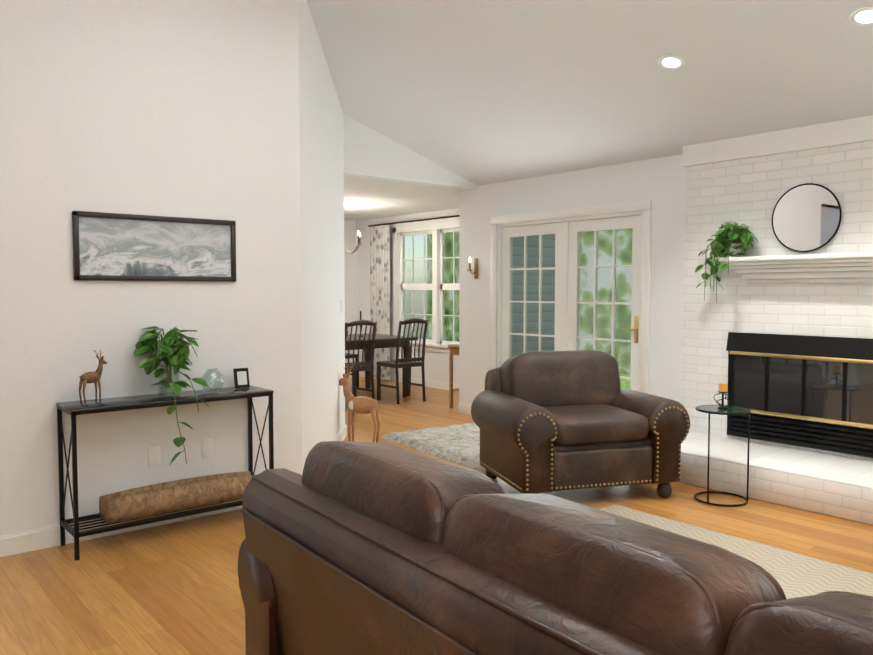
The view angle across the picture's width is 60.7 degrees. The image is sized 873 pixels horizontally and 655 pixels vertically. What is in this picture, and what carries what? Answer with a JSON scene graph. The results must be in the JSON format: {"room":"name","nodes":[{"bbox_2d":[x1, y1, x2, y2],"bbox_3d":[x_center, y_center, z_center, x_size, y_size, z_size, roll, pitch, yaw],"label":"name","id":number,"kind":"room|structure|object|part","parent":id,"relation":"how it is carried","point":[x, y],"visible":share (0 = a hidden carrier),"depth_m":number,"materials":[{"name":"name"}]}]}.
{"room":"living room","nodes":[
{"label":"living room","id":0,"kind":"room"},
{"bbox_2d":[0,0,301,535],"bbox_3d":[-2.866,-0.797,3.284,5.050,4.000,0.169,-2,4,-40],"label":"wall","id":1,"kind":"structure","parent":0,"point":[180,108],"depth_m":4.22,"materials":[{"name":"paint"}]},
{"bbox_2d":[0,499,242,556],"bbox_3d":[-1.611,1.099,4.345,1.912,0.105,0.016,-2,4,-40],"label":"baseboard","id":2,"kind":"structure","parent":1,"relation":"attached to","point":[27,541],"depth_m":3.97,"materials":[{"name":"white wood"}]},
{"bbox_3d":[-1.588,-0.452,4.277,0.920,0.370,0.028,-2,4,-40],"label":"landscape picture frame","id":3,"kind":"part","parent":1,"relation":"part of","materials":[{"name":"grey paper"}]},
{"bbox_2d":[148,445,160,465],"bbox_3d":[-1.633,0.742,4.314,0.072,0.116,0.006,-2,4,-40],"label":"wall outlet plate","id":4,"kind":"object","parent":1,"relation":"attached to","point":[154,455],"depth_m":4.31,"materials":[{"name":"white paint"}]},
{"bbox_2d":[202,438,213,457],"bbox_3d":[-1.387,0.732,4.519,0.072,0.116,0.006,-2,4,-40],"label":"wall outlet plate","id":5,"kind":"object","parent":1,"relation":"attached to","point":[207,444],"depth_m":4.51,"materials":[{"name":"white paint"}]},
{"bbox_2d":[298,0,344,472],"bbox_3d":[-0.945,-0.930,5.891,0.140,4.000,2.071,0,3,1],"label":"wall","id":6,"kind":"structure","parent":0,"point":[321,142],"depth_m":5.61,"materials":[{"name":"paint"}]},
{"bbox_2d":[333,424,346,440],"bbox_3d":[-0.876,1.015,6.001,1.362,0.105,1.550,-2,4,-40],"label":"baseboard","id":7,"kind":"structure","parent":6,"relation":"attached to","point":[342,434],"depth_m":6.72,"materials":[{"name":"white"}]},
{"bbox_2d":[344,220,355,362],"bbox_3d":[-2.858,-0.617,10.580,4.300,2.900,0.140,-2,4,-40],"label":"wall","id":8,"kind":"structure","parent":0,"point":[349,226],"depth_m":11.73,"materials":[{"name":"paint"}]},
{"bbox_2d":[344,176,466,220],"bbox_3d":[-1.676,-1.598,9.001,4.440,0.120,3.999,-2,4,-40],"label":"ceiling","id":9,"kind":"structure","parent":0,"point":[366,198],"depth_m":8.84,"materials":[{"name":"paint"}]},
{"bbox_2d":[344,230,360,253],"bbox_3d":[-1.267,-1.255,9.550,0.551,0.622,0.848,-2,4,-40],"label":"dining chandelier","id":10,"kind":"object","parent":9,"relation":"hanging from","point":[359,240],"visible":0.35,"depth_m":9.40,"materials":[{"name":"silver metal"}]},
{"bbox_2d":[356,208,459,383],"bbox_3d":[0.017,-0.607,10.379,0.140,2.900,3.830,-2,4,-40],"label":"wall","id":11,"kind":"structure","parent":0,"point":[357,284],"depth_m":11.03,"materials":[{"name":"paint"}]},
{"bbox_2d":[359,371,458,391],"bbox_3d":[-0.081,0.789,10.446,0.016,0.105,3.670,-2,4,-40],"label":"baseboard","id":12,"kind":"structure","parent":11,"relation":"attached to","point":[428,383],"depth_m":10.49,"materials":[{"name":"white"}]},
{"bbox_2d":[368,215,459,379],"bbox_3d":[-0.139,-0.342,10.275,0.070,2.301,2.770,-2,4,-40],"label":"curtain","id":13,"kind":"object","parent":11,"relation":"attached to","point":[379,276],"visible":0.79,"depth_m":11.05,"materials":[{"name":"white fabric"}]},
{"bbox_2d":[393,220,459,352],"bbox_3d":[-0.004,-0.552,10.345,0.180,1.775,1.930,-2,4,-40],"label":"window","id":14,"kind":"structure","parent":11,"relation":"in","point":[438,287],"depth_m":10.35,"materials":[{"name":"white paint"}]},
{"bbox_2d":[512,234,554,356],"bbox_3d":[0.949,-0.519,8.643,1.255,3.500,0.025,-2,4,-40],"label":"siding","id":15,"kind":"object","parent":11,"relation":"attached to","point":[519,261],"depth_m":8.80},
{"bbox_2d":[343,114,477,189],"bbox_3d":[-0.251,-2.236,7.459,1.700,1.550,0.140,-2,4,-40],"label":"wall","id":16,"kind":"structure","parent":0,"point":[369,153],"depth_m":7.21,"materials":[{"name":"paint"}]},
{"bbox_2d":[0,376,872,654],"bbox_3d":[-0.769,1.213,4.113,9.480,0.100,12.880,-2,4,-40],"label":"floor","id":17,"kind":"structure","parent":0,"point":[170,589],"depth_m":3.73,"materials":[{"name":"brown wood"}]},
{"bbox_2d":[56,326,273,560],"bbox_3d":[-1.473,0.578,4.184,1.118,1.162,0.384,-2,4,-40],"label":"console table","id":18,"kind":"object","parent":17,"relation":"on","point":[172,347],"visible":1,"depth_m":4.11,"materials":[{"name":"black metal"}]},
{"bbox_2d":[133,326,209,465],"bbox_3d":[-1.489,0.378,4.156,0.373,0.761,0.376,-2,4,-40],"label":"plant","id":19,"kind":"object","parent":18,"relation":"on","point":[175,351],"depth_m":4.14,"materials":[{"name":"green plant"}]},
{"bbox_2d":[99,471,255,523],"bbox_3d":[-1.445,0.951,4.263,0.870,0.135,0.200,-2,4,-40],"label":"log","id":20,"kind":"object","parent":18,"relation":"on","point":[151,500],"visible":0.96,"depth_m":4.16,"materials":[{"name":"brown wood"}]},
{"bbox_2d":[200,367,224,392],"bbox_3d":[-1.310,0.307,4.358,0.136,0.140,0.136,-2,4,-40],"label":"glass vase","id":21,"kind":"object","parent":18,"relation":"on","point":[219,390],"depth_m":4.36,"materials":[{"name":"clear glass"}]},
{"bbox_3d":[-1.190,0.309,4.550,0.090,0.121,0.037,-2,4,-40],"label":"frame","id":22,"kind":"part","parent":18,"relation":"part of","materials":[{"name":"black metal"}]},
{"bbox_2d":[345,353,358,386],"bbox_3d":[-1.402,0.331,10.349,0.440,1.033,0.528,-2,4,-40],"label":"dining chair","id":23,"kind":"object","parent":17,"relation":"on","point":[357,373],"visible":0.08,"depth_m":10.29,"materials":[{"name":"brown wood"}]},
{"bbox_2d":[339,363,380,441],"bbox_3d":[-0.693,0.676,6.605,0.430,0.722,0.162,1,3,15],"label":"figurine","id":24,"kind":"object","parent":17,"relation":"on","point":[362,405],"visible":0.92,"depth_m":6.57,"materials":[{"name":"brown wood"}]},
{"bbox_2d":[345,319,376,410],"bbox_3d":[-0.995,0.415,8.675,0.440,1.033,0.528,-2,4,-40],"label":"dining chair","id":25,"kind":"object","parent":17,"relation":"on","point":[363,365],"visible":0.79,"depth_m":8.58,"materials":[{"name":"brown wood"}]},
{"bbox_2d":[345,333,417,395],"bbox_3d":[-1.198,0.508,9.519,1.600,0.760,1.100,-2,4,-40],"label":"dining table","id":26,"kind":"object","parent":17,"relation":"on","point":[385,341],"visible":0.31,"depth_m":9.54,"materials":[{"name":"brown wood"}]},
{"bbox_2d":[347,311,362,336],"bbox_3d":[-1.191,-0.041,9.506,0.597,0.335,0.218,-2,4,-40],"label":"centerpiece","id":27,"kind":"object","parent":26,"relation":"on","point":[360,325],"visible":0.29,"depth_m":9.66,"materials":[{"name":"black metal"}]},
{"bbox_2d":[376,318,427,403],"bbox_3d":[-0.411,0.391,9.161,0.440,1.033,0.528,-2,4,-40],"label":"dining chair","id":28,"kind":"object","parent":17,"relation":"on","point":[402,363],"visible":1,"depth_m":9.07,"materials":[{"name":"brown wood"}]},
{"bbox_2d":[381,423,485,472],"bbox_3d":[0.531,1.005,6.608,1.458,0.061,1.656,-2,3,-34],"label":"shag rug","id":29,"kind":"object","parent":17,"relation":"on","point":[459,444],"visible":0.42,"depth_m":6.50,"materials":[{"name":"beige carpet"}]},
{"bbox_2d":[448,344,458,407],"bbox_3d":[0.339,0.566,8.629,0.300,0.735,0.300,-2,4,-40],"label":"plant stand","id":30,"kind":"object","parent":17,"relation":"on","point":[454,349],"visible":0.27,"depth_m":8.63,"materials":[{"name":"brown wood"}]},
{"bbox_2d":[238,441,872,654],"bbox_3d":[0.508,0.819,1.603,0.999,0.942,2.559,-2,4,-36],"label":"sofa","id":31,"kind":"object","parent":17,"relation":"on","point":[359,548],"visible":1,"depth_m":1.47,"materials":[{"name":"brown leather"}]},
{"bbox_2d":[471,350,689,498],"bbox_3d":[0.938,0.640,5.165,1.244,0.937,0.985,-1,3,-16],"label":"leather armchair","id":32,"kind":"object","parent":17,"relation":"on","point":[547,421],"visible":0.98,"depth_m":4.82,"materials":[{"name":"brown leather"}]},
{"bbox_2d":[694,405,749,506],"bbox_3d":[1.856,0.825,4.850,0.334,0.599,0.334,-2,4,-40],"label":"metal side table","id":33,"kind":"object","parent":17,"relation":"on","point":[730,410],"visible":0.9,"depth_m":4.78,"materials":[{"name":"black metal"}]},
{"bbox_2d":[713,383,731,408],"bbox_3d":[1.855,0.442,4.831,0.114,0.168,0.110,-2,4,-40],"label":"candle holder","id":34,"kind":"object","parent":33,"relation":"on","point":[723,388],"visible":1,"depth_m":4.81,"materials":[{"name":"black metal"}]},
{"bbox_2d":[599,505,872,598],"bbox_3d":[1.631,1.230,2.701,1.840,0.008,3.760,-2,4,-40],"label":"jute rug","id":35,"kind":"object","parent":17,"relation":"on","point":[794,575],"visible":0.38,"depth_m":3.71,"materials":[{"name":"beige carpet"}]},
{"bbox_2d":[459,154,684,404],"bbox_3d":[3.203,-0.875,4.819,0.140,4.000,9.040,-2,4,-40],"label":"wall","id":36,"kind":"structure","parent":0,"point":[659,182],"depth_m":6.79,"materials":[{"name":"paint"}]},
{"bbox_2d":[458,403,471,414],"bbox_3d":[0.415,0.906,8.136,0.016,0.105,0.520,-2,4,-40],"label":"baseboard","id":37,"kind":"structure","parent":36,"relation":"attached to","point":[462,408],"depth_m":8.25,"materials":[{"name":"white"}]},
{"bbox_2d":[467,257,477,278],"bbox_3d":[0.383,-0.644,8.004,0.134,0.235,0.068,-2,4,-40],"label":"wall sconce","id":38,"kind":"object","parent":36,"relation":"attached to","point":[475,273],"visible":1,"depth_m":8.02,"materials":[{"name":"brown wood"}]},
{"bbox_2d":[490,200,651,393],"bbox_3d":[1.252,-0.061,7.181,0.169,2.135,1.950,-2,4,-40],"label":"french door","id":39,"kind":"structure","parent":36,"relation":"attached to","point":[565,229],"depth_m":7.08,"materials":[{"name":"white paint"}]},
{"bbox_2d":[306,0,872,194],"bbox_3d":[-0.026,-1.668,2.214,8.380,1.512,9.240,-2,4,-40],"label":"ceiling","id":40,"kind":"structure","parent":0,"point":[480,92],"depth_m":5.20,"materials":[{"name":"paint"}]},
{"bbox_2d":[658,55,684,69],"bbox_3d":[1.516,-1.712,4.816,0.169,0.055,0.163,3,4,44],"label":"recessed light","id":41,"kind":"object","parent":40,"relation":"in","point":[671,62],"depth_m":4.81,"materials":[{"name":"white plastic"}]},
{"bbox_2d":[849,7,872,25],"bbox_3d":[2.291,-1.654,3.966,0.169,0.055,0.163,3,4,44],"label":"recessed light","id":42,"kind":"object","parent":40,"relation":"in","point":[862,16],"depth_m":3.97,"materials":[{"name":"white plastic"}]},
{"bbox_2d":[679,115,872,524],"bbox_3d":[2.411,-0.202,5.062,0.830,2.630,2.065,-2,4,-40],"label":"brick wall","id":43,"kind":"structure","parent":0,"point":[791,364],"depth_m":5.31,"materials":[{"name":"white brick"}]},
{"bbox_2d":[695,221,872,302],"bbox_3d":[2.531,-0.467,5.112,0.342,0.614,1.639,-2,4,-40],"label":"mantel shelf","id":44,"kind":"object","parent":43,"relation":"attached to","point":[732,241],"visible":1,"depth_m":5.32,"materials":[{"name":"white paint"}]},
{"bbox_2d":[695,221,758,302],"bbox_3d":[2.144,-0.490,5.567,0.331,0.614,0.444,-2,4,-40],"label":"mantel plant","id":45,"kind":"object","parent":44,"relation":"on","point":[731,240],"depth_m":5.52,"materials":[{"name":"green plant"}]},
{"bbox_2d":[772,183,841,251],"bbox_3d":[2.595,-0.771,5.242,0.012,0.484,0.484,-2,4,-40],"label":"round mirror","id":46,"kind":"object","parent":43,"relation":"attached to","point":[806,217],"visible":1,"depth_m":5.23,"materials":[{"name":"black metal"}]},
{"label":"outside","id":47,"kind":"structure","parent":0,"visible":0},
{"bbox_2d":[619,374,630,388],"bbox_3d":[4.598,1.310,9.118,7.360,0.001,24.000,-2,4,-40],"label":"ground","id":48,"kind":"structure","parent":47,"point":[626,384],"depth_m":14.23,"materials":[{"name":"green plant"}]},
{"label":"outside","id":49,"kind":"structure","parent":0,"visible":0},
{"bbox_2d":[427,228,631,374],"bbox_3d":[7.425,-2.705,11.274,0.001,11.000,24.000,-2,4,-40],"label":"trees","id":50,"kind":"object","parent":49,"point":[586,235],"depth_m":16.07,"materials":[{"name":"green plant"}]}
]}

